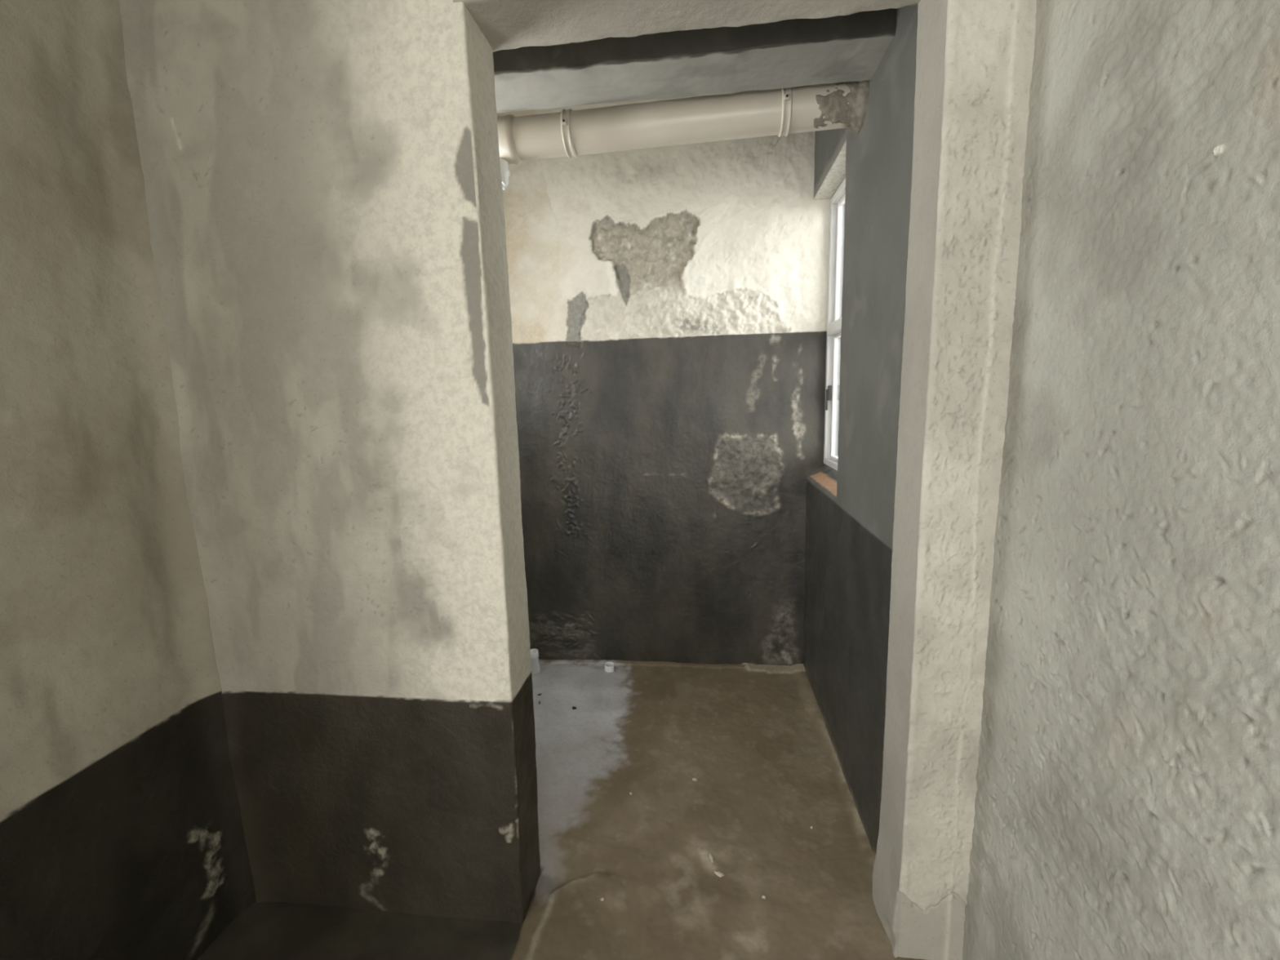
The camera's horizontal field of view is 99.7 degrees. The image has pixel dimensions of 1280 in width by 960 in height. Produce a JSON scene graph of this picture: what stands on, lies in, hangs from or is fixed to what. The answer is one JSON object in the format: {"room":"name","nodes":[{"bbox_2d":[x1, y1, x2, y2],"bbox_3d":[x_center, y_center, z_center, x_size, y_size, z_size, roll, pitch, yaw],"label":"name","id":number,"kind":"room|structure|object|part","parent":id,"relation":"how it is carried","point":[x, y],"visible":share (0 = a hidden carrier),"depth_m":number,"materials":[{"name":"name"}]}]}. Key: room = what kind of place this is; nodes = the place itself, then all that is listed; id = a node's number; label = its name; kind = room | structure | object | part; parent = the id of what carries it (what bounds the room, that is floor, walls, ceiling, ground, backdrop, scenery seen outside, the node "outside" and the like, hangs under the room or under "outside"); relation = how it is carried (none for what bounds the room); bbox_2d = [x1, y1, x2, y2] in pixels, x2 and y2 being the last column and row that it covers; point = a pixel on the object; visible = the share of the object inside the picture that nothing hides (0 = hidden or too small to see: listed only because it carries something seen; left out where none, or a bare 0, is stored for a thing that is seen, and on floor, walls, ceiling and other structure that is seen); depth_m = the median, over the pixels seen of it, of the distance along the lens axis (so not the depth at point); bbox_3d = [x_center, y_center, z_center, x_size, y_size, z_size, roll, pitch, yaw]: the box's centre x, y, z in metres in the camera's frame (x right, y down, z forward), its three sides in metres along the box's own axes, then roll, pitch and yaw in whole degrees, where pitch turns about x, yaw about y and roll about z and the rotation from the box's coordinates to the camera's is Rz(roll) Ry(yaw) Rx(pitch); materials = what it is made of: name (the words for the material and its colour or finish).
{"room":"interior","nodes":[
{"label":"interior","id":0,"kind":"room"},
{"bbox_2d":[0,0,256,959],"bbox_3d":[-1.100,0.008,0.461,0.037,2.400,1.534,0,9,8],"label":"wall","id":1,"kind":"structure","parent":0,"point":[122,833],"depth_m":1.02,"materials":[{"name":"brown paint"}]},
{"bbox_2d":[197,659,927,959],"bbox_3d":[-0.258,1.151,0.606,1.849,0.029,3.955,0,9,7],"label":"floor","id":2,"kind":"structure","parent":0,"point":[755,740],"depth_m":1.49,"materials":[{"name":"brown concrete"}]},
{"bbox_2d":[529,648,540,673],"bbox_3d":[-0.491,0.826,2.458,0.070,0.127,0.049,-3,9,-10],"label":"pipe stub","id":3,"kind":"object","parent":2,"relation":"on","point":[535,664],"visible":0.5,"depth_m":2.44,"materials":[{"name":"white plastic"}]},
{"bbox_2d":[604,661,614,672],"bbox_3d":[-0.138,0.856,2.457,0.047,0.046,0.049,0,9,7],"label":"floor outlet","id":4,"kind":"object","parent":2,"relation":"attached to","point":[609,666],"visible":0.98,"depth_m":2.44,"materials":[{"name":"white plastic"}]},
{"bbox_2d":[709,853,713,862],"bbox_3d":[0.192,1.017,1.453,0.009,0.007,0.030,-4,9,-14],"label":"flake","id":5,"kind":"object","parent":2,"relation":"on","point":[711,858],"visible":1,"depth_m":1.45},
{"bbox_2d":[714,871,724,877],"bbox_3d":[0.205,1.024,1.404,0.028,0.008,0.015,4,10,32],"label":"flake","id":6,"kind":"object","parent":2,"relation":"on","point":[718,873],"visible":1,"depth_m":1.40,"materials":[{"name":"white paint"}]},
{"bbox_2d":[119,0,1036,959],"bbox_3d":[-0.190,-0.148,1.153,1.800,2.450,0.169,0,9,7],"label":"wall","id":7,"kind":"structure","parent":0,"point":[322,178],"depth_m":1.11,"materials":[{"name":"grey paint"}]},
{"bbox_2d":[497,96,831,665],"bbox_3d":[-0.033,-0.337,2.345,1.860,2.450,0.038,-1,9,6],"label":"wall","id":8,"kind":"structure","parent":0,"point":[668,304],"depth_m":2.32,"materials":[{"name":"paint"}]},
{"bbox_2d":[803,4,918,856],"bbox_3d":[0.731,-0.251,1.666,0.193,2.450,1.218,0,9,7],"label":"wall","id":9,"kind":"structure","parent":0,"point":[850,510],"depth_m":1.48,"materials":[{"name":"grey paint"}]},
{"bbox_2d":[497,80,869,190],"bbox_3d":[-0.205,-0.992,1.586,1.705,0.226,0.140,0,9,6],"label":"drain pipe","id":10,"kind":"object","parent":9,"relation":"attached to","point":[569,133],"visible":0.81,"depth_m":1.51,"materials":[{"name":"white plastic"}]},
{"bbox_2d":[497,114,523,164],"bbox_3d":[-0.423,-1.009,1.611,0.128,0.127,0.127,-2,9,7],"label":"socket","id":11,"kind":"object","parent":10,"relation":"attached to","point":[509,148],"depth_m":1.56,"materials":[{"name":"white plastic"}]},
{"bbox_2d":[493,8,896,113],"bbox_3d":[-0.226,-1.208,1.377,1.693,0.402,0.196,0,9,7],"label":"ceiling","id":12,"kind":"structure","parent":9,"relation":"attached to","point":[796,52],"depth_m":1.31,"materials":[{"name":"white paint"}]},
{"bbox_2d":[823,177,845,471],"bbox_3d":[0.764,-0.550,1.962,0.064,1.047,0.504,0,9,7],"label":"window","id":13,"kind":"structure","parent":9,"relation":"in","point":[837,225],"depth_m":2.16,"materials":[{"name":"clear glass"}]},
{"bbox_3d":[0.776,-0.337,2.217,0.026,0.100,0.014,0,9,7],"label":"handle","id":14,"kind":"part","parent":13,"relation":"part of","materials":[{"name":"grey metal"}]},
{"bbox_3d":[0.779,-0.044,2.040,0.060,0.024,0.456,0,9,7],"label":"frame rail","id":15,"kind":"part","parent":13,"relation":"part of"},
{"bbox_3d":[0.787,-0.321,2.114,0.020,0.499,0.224,0,9,7],"label":"sash","id":16,"kind":"part","parent":13,"relation":"part of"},
{"bbox_3d":[0.787,-0.321,2.114,0.004,0.481,0.206,0,9,7],"label":"pane","id":17,"kind":"part","parent":13,"relation":"part of","materials":[{"name":"clear glass"}]},
{"bbox_3d":[0.753,-1.055,1.884,0.060,0.024,0.456,0,9,7],"label":"frame rail","id":18,"kind":"part","parent":13,"relation":"part of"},
{"bbox_3d":[0.774,-0.836,2.034,0.020,0.456,0.224,0,9,7],"label":"sash","id":19,"kind":"part","parent":13,"relation":"part of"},
{"bbox_3d":[0.774,-0.836,2.034,0.004,0.438,0.206,0,9,7],"label":"pane","id":20,"kind":"part","parent":13,"relation":"part of","materials":[{"name":"clear glass"}]},
{"bbox_2d":[962,0,1279,959],"bbox_3d":[0.527,0.072,-0.231,0.013,2.400,2.544,0,9,7],"label":"wall","id":21,"kind":"structure","parent":0,"point":[1127,799],"depth_m":0.68,"materials":[{"name":"paint"}]}
]}

